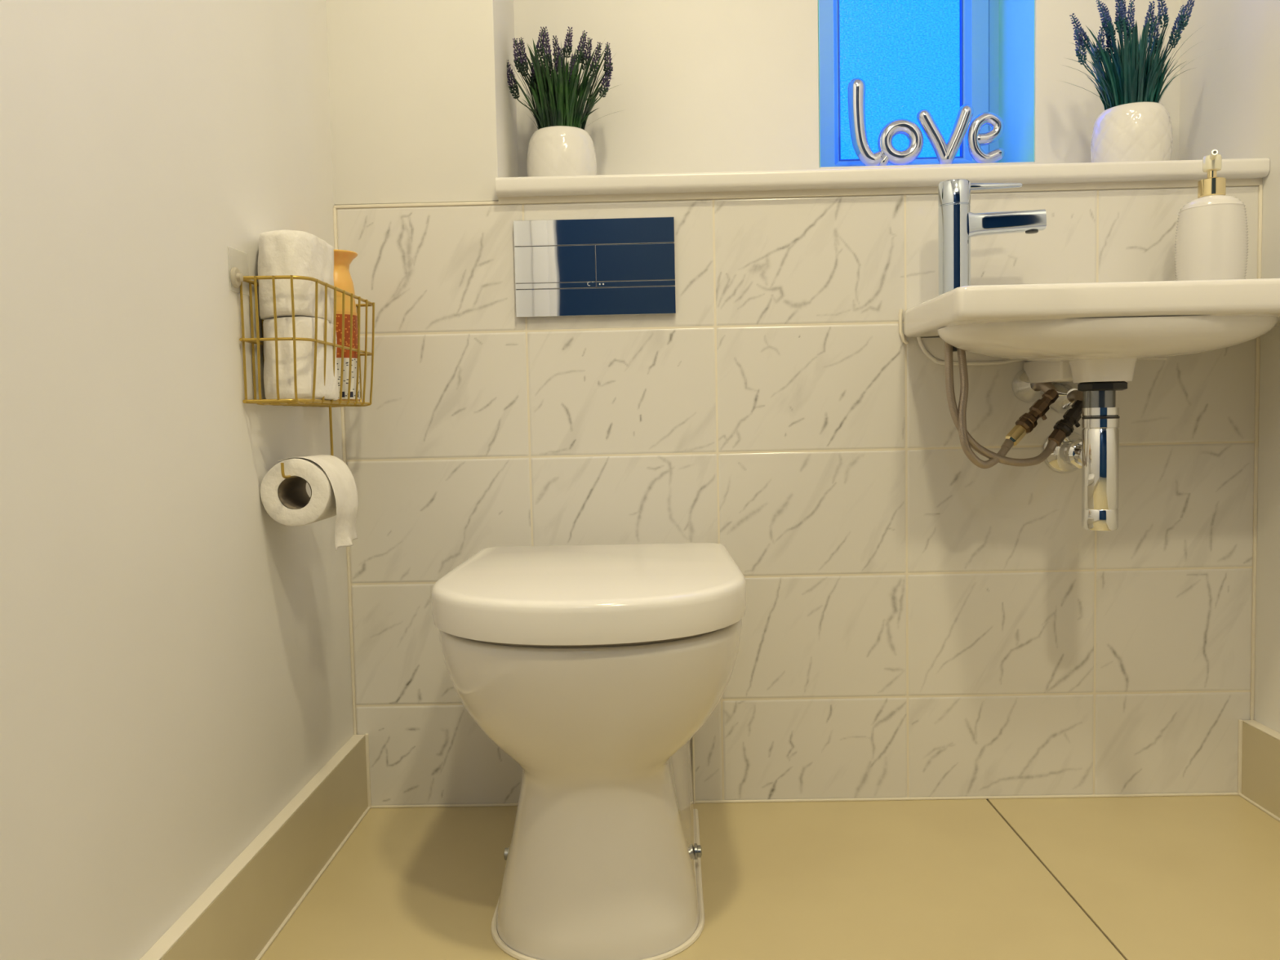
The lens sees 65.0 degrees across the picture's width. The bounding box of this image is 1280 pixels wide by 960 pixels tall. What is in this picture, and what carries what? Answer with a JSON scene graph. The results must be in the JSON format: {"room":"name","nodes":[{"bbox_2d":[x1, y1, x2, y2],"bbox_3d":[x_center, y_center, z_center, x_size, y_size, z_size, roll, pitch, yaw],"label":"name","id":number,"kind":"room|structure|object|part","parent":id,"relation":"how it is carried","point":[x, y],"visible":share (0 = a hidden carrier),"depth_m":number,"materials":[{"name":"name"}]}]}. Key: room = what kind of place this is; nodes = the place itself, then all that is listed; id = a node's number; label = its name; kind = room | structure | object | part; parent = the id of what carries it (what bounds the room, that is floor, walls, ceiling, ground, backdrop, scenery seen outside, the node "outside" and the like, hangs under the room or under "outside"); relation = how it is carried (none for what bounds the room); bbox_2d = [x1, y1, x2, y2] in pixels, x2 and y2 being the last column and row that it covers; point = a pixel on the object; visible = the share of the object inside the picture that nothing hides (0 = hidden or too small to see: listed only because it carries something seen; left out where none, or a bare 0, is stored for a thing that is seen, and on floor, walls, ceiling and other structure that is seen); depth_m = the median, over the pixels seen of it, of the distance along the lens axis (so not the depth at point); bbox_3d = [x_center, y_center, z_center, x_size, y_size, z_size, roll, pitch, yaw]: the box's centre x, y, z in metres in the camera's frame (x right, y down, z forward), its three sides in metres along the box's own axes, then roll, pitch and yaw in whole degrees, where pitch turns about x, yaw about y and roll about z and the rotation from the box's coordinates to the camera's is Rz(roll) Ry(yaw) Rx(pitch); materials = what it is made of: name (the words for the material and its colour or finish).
{"room":"bathroom","nodes":[
{"label":"bathroom","id":0,"kind":"room"},
{"bbox_2d":[0,0,353,959],"bbox_3d":[-0.550,-0.594,0.846,0.100,2.360,2.540,-1,4,1],"label":"wall","id":1,"kind":"structure","parent":0,"point":[175,657],"depth_m":0.99,"materials":[{"name":"paint"}]},
{"bbox_2d":[230,266,243,288],"bbox_3d":[-0.481,-0.252,1.216,0.011,0.052,0.055,-1,4,1],"label":"hook","id":2,"kind":"object","parent":1,"relation":"attached to","point":[237,277],"visible":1,"depth_m":1.20,"materials":[{"name":"white plastic"}]},
{"bbox_2d":[239,275,374,478],"bbox_3d":[-0.438,-0.133,1.369,0.087,0.247,0.313,-1,4,1],"label":"wire basket","id":3,"kind":"object","parent":2,"relation":"hanging from","point":[296,402],"visible":0.8,"depth_m":1.25,"materials":[{"name":"gold metal"}]},
{"bbox_2d":[262,316,338,399],"bbox_3d":[-0.441,-0.155,1.312,0.079,0.104,0.148,-1,4,1],"label":"toilet roll","id":4,"kind":"object","parent":3,"relation":"in","point":[304,326],"visible":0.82,"depth_m":1.25,"materials":[{"name":"paper"}]},
{"bbox_2d":[257,230,333,324],"bbox_3d":[-0.444,-0.259,1.304,0.081,0.106,0.152,-1,4,1],"label":"toilet roll","id":5,"kind":"object","parent":4,"relation":"on","point":[281,252],"visible":0.91,"depth_m":1.24,"materials":[{"name":"paper"}]},
{"bbox_3d":[-0.441,-0.180,1.367,0.081,0.004,0.313,-1,4,1],"label":"rail","id":6,"kind":"part","parent":3,"relation":"part of","materials":[{"name":"gold metal"}]},
{"bbox_3d":[-0.443,-0.105,1.373,0.074,0.005,0.310,-1,4,1],"label":"rail","id":7,"kind":"part","parent":3,"relation":"part of","materials":[{"name":"gold metal"}]},
{"bbox_3d":[-0.441,-0.054,1.335,0.004,0.096,0.196,-1,4,1],"label":"roll arm","id":8,"kind":"part","parent":3,"relation":"part of","materials":[{"name":"gold metal"}]},
{"bbox_3d":[-0.440,-0.254,1.362,0.085,0.004,0.313,-1,4,1],"label":"rail","id":9,"kind":"part","parent":3,"relation":"part of","materials":[{"name":"gold metal"}]},
{"bbox_2d":[260,454,358,551],"bbox_3d":[-0.429,0.028,1.317,0.098,0.120,0.102,-1,4,1],"label":"toilet roll","id":10,"kind":"object","parent":3,"relation":"on","point":[331,482],"visible":1,"depth_m":1.27,"materials":[{"name":"paper"}]},
{"bbox_2d":[333,248,360,401],"bbox_3d":[-0.440,-0.222,1.457,0.067,0.216,0.067,-1,4,1],"label":"air freshener","id":11,"kind":"object","parent":3,"relation":"in","point":[343,280],"visible":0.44,"depth_m":1.44,"materials":[{"name":"orange plastic"}]},
{"bbox_2d":[139,733,371,959],"bbox_3d":[-0.469,0.537,0.644,0.024,0.124,2.000,-1,4,1],"label":"baseboard","id":12,"kind":"structure","parent":1,"relation":"attached to","point":[236,917],"depth_m":1.25,"materials":[{"name":"beige tile"}]},
{"bbox_2d":[254,792,1279,959],"bbox_3d":[0.216,0.643,0.310,3.600,0.084,3.740,-1,4,1],"label":"floor","id":13,"kind":"structure","parent":0,"point":[1193,876],"depth_m":1.35,"materials":[{"name":"brown tile"}]},
{"bbox_2d":[431,542,746,959],"bbox_3d":[-0.056,0.330,1.347,0.382,0.438,0.561,-1,4,1],"label":"toilet","id":14,"kind":"object","parent":13,"relation":"on","point":[595,668],"visible":1,"depth_m":1.16,"materials":[{"name":"white ceramic"}]},
{"bbox_3d":[-0.060,0.137,1.299,0.382,0.047,0.489,-1,4,1],"label":"lid","id":15,"kind":"part","parent":14,"relation":"part of","materials":[{"name":"white plastic"}]},
{"bbox_2d":[325,0,1262,805],"bbox_3d":[0.241,-0.671,1.830,1.493,2.360,0.543,-1,4,1],"label":"wall","id":16,"kind":"structure","parent":0,"point":[919,620],"depth_m":1.60,"materials":[{"name":"tile"}]},
{"bbox_2d":[513,217,675,317],"bbox_3d":[-0.071,-0.334,1.582,0.252,0.150,0.013,-1,4,1],"label":"flush plate","id":17,"kind":"object","parent":16,"relation":"attached to","point":[614,266],"visible":1,"depth_m":1.58,"materials":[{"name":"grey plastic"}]},
{"bbox_3d":[-0.071,-0.334,1.584,0.250,0.148,0.008,-1,4,1],"label":"backing plate","id":18,"kind":"part","parent":17,"relation":"part of","materials":[{"name":"grey plastic"}]},
{"bbox_2d":[495,158,1270,204],"bbox_3d":[0.374,-0.472,1.686,1.192,0.038,0.271,-1,4,1],"label":"shelf","id":19,"kind":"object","parent":16,"relation":"attached to","point":[1238,171],"depth_m":1.56,"materials":[{"name":"white paint"}]},
{"bbox_2d":[506,26,618,177],"bbox_3d":[-0.129,-0.625,1.705,0.193,0.285,0.124,-2,4,-15],"label":"lavender","id":20,"kind":"object","parent":19,"relation":"on","point":[561,145],"visible":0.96,"depth_m":1.68,"materials":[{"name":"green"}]},
{"bbox_2d":[526,125,596,177],"bbox_3d":[-0.133,-0.536,1.710,0.119,0.107,0.119,-1,4,1],"label":"pot","id":21,"kind":"object","parent":20,"relation":"attached to","point":[553,150],"depth_m":1.66,"materials":[{"name":"white ceramic"}]},
{"bbox_2d":[1060,0,1220,162],"bbox_3d":[0.801,-0.643,1.639,0.267,0.291,0.122,-2,4,-14],"label":"lavender","id":22,"kind":"object","parent":19,"relation":"on","point":[1133,126],"visible":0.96,"depth_m":1.61,"materials":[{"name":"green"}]},
{"bbox_2d":[1090,102,1173,162],"bbox_3d":[0.804,-0.551,1.645,0.121,0.106,0.121,-1,4,1],"label":"pot","id":23,"kind":"object","parent":22,"relation":"attached to","point":[1125,131],"depth_m":1.60,"materials":[{"name":"white ceramic"}]},
{"bbox_2d":[818,0,999,167],"bbox_3d":[0.512,-1.055,1.997,0.387,0.947,0.074,-1,4,1],"label":"window","id":24,"kind":"structure","parent":16,"relation":"in","point":[940,57],"depth_m":2.00,"materials":[{"name":"blue glass"}]},
{"bbox_3d":[0.512,-1.049,1.989,0.246,0.818,0.006,-1,4,1],"label":"glass pane","id":25,"kind":"part","parent":24,"relation":"part of","materials":[{"name":"blue glass"}]},
{"bbox_2d":[817,0,1035,167],"bbox_3d":[0.510,-1.048,1.880,0.386,0.944,0.186,-1,4,1],"label":"window reveal","id":26,"kind":"structure","parent":16,"relation":"attached to","point":[1016,17],"depth_m":1.89,"materials":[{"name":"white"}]},
{"bbox_2d":[831,161,1034,167],"bbox_3d":[0.521,-0.574,1.910,0.386,0.006,0.189,-1,4,1],"label":"trim","id":27,"kind":"structure","parent":16,"relation":"attached to","point":[1024,162],"depth_m":1.81,"materials":[{"name":"white paint"}]},
{"bbox_2d":[847,77,1004,165],"bbox_3d":[0.533,-0.665,1.865,0.290,0.164,0.033,-1,4,2],"label":"ornament","id":28,"kind":"object","parent":27,"relation":"on","point":[945,153],"visible":0.95,"depth_m":1.86,"materials":[{"name":"silver metal"}]},
{"bbox_2d":[898,278,1279,530],"bbox_3d":[0.690,-0.100,1.440,0.563,0.333,0.299,-1,4,1],"label":"basin","id":29,"kind":"object","parent":16,"relation":"attached to","point":[1093,336],"visible":1,"depth_m":1.31,"materials":[{"name":"white ceramic"}]},
{"bbox_2d":[937,178,1046,351],"bbox_3d":[0.515,-0.315,1.478,0.153,0.247,0.049,-1,4,1],"label":"tap","id":30,"kind":"object","parent":29,"relation":"on","point":[957,224],"visible":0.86,"depth_m":1.46,"materials":[{"name":"silver metal"}]},
{"bbox_2d":[937,178,970,295],"bbox_3d":[0.463,-0.350,1.477,0.049,0.174,0.049,-1,4,1],"label":"tap","id":31,"kind":"object","parent":30,"relation":"attached to","point":[953,195],"depth_m":1.46,"materials":[{"name":"silver metal"}]},
{"bbox_2d":[952,346,956,351],"bbox_3d":[0.466,-0.206,1.488,0.028,0.030,0.028,-1,4,1],"label":"tap","id":32,"kind":"object","parent":30,"relation":"on","point":[954,349],"depth_m":1.48,"materials":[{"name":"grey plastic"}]},
{"bbox_2d":[956,347,1013,468],"bbox_3d":[0.511,-0.129,1.479,0.095,0.223,0.040,-1,4,-4],"label":"flexible hose","id":33,"kind":"object","parent":30,"relation":"attached to","point":[1007,444],"visible":0.8,"depth_m":1.47,"materials":[{"name":"silver metal"}]},
{"bbox_3d":[0.518,-0.430,1.475,0.088,0.011,0.010,-1,4,-4],"label":"lever","id":34,"kind":"part","parent":30,"relation":"part of","materials":[{"name":"silver metal"}]},
{"bbox_2d":[944,342,1057,466],"bbox_3d":[0.537,-0.130,1.487,0.180,0.221,0.035,-1,4,-4],"label":"flexible hose","id":35,"kind":"object","parent":30,"relation":"attached to","point":[1051,445],"visible":0.91,"depth_m":1.47,"materials":[{"name":"silver metal"}]},
{"bbox_3d":[0.534,-0.375,1.474,0.114,0.040,0.039,-1,4,1],"label":"spout","id":36,"kind":"part","parent":30,"relation":"part of","materials":[{"name":"silver metal"}]},
{"bbox_2d":[1005,368,1058,445],"bbox_3d":[0.602,-0.114,1.536,0.070,0.120,0.130,0,4,26],"label":"valve","id":37,"kind":"object","parent":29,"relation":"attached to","point":[1024,389],"visible":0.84,"depth_m":1.52,"materials":[{"name":"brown metal"}]},
{"bbox_2d":[1048,382,1083,446],"bbox_3d":[0.657,-0.105,1.544,0.056,0.103,0.113,0,4,22],"label":"valve","id":38,"kind":"object","parent":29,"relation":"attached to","point":[1069,402],"visible":0.8,"depth_m":1.52,"materials":[{"name":"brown metal"}]},
{"bbox_2d":[1058,438,1081,468],"bbox_3d":[0.665,-0.040,1.511,0.048,0.044,0.165,-1,4,8],"label":"outlet","id":39,"kind":"object","parent":29,"relation":"attached to","point":[1069,452],"depth_m":1.51,"materials":[{"name":"silver metal"}]},
{"bbox_3d":[0.690,-0.202,1.432,0.558,0.125,0.298,-1,4,1],"label":"bowl","id":40,"kind":"part","parent":29,"relation":"part of","materials":[{"name":"white ceramic"}]},
{"bbox_2d":[1174,149,1248,280],"bbox_3d":[0.846,-0.377,1.488,0.095,0.209,0.095,-1,4,1],"label":"soap dispenser","id":41,"kind":"object","parent":29,"relation":"on","point":[1211,240],"visible":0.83,"depth_m":1.46,"materials":[{"name":"white ceramic"}]},
{"bbox_2d":[1174,194,1248,280],"bbox_3d":[0.847,-0.345,1.490,0.095,0.146,0.095,-1,4,1],"label":"bottle","id":42,"kind":"object","parent":41,"relation":"attached to","point":[1211,240],"depth_m":1.45,"materials":[{"name":"white ceramic"}]},
{"bbox_3d":[0.845,-0.451,1.483,0.012,0.014,0.012,-1,4,1],"label":"pump stem","id":43,"kind":"part","parent":41,"relation":"part of","materials":[{"name":"gold metal"}]},
{"bbox_2d":[1178,0,1279,733],"bbox_3d":[1.008,-0.650,1.210,0.100,2.360,1.760,-1,4,1],"label":"wall","id":44,"kind":"structure","parent":0,"point":[1229,95],"depth_m":1.58,"materials":[{"name":"paint"}]},
{"bbox_2d":[1237,719,1279,817],"bbox_3d":[0.966,0.484,1.010,0.024,0.124,1.220,-1,4,1],"label":"baseboard","id":45,"kind":"structure","parent":44,"relation":"attached to","point":[1259,744],"depth_m":1.57,"materials":[{"name":"beige tile"}]}
]}

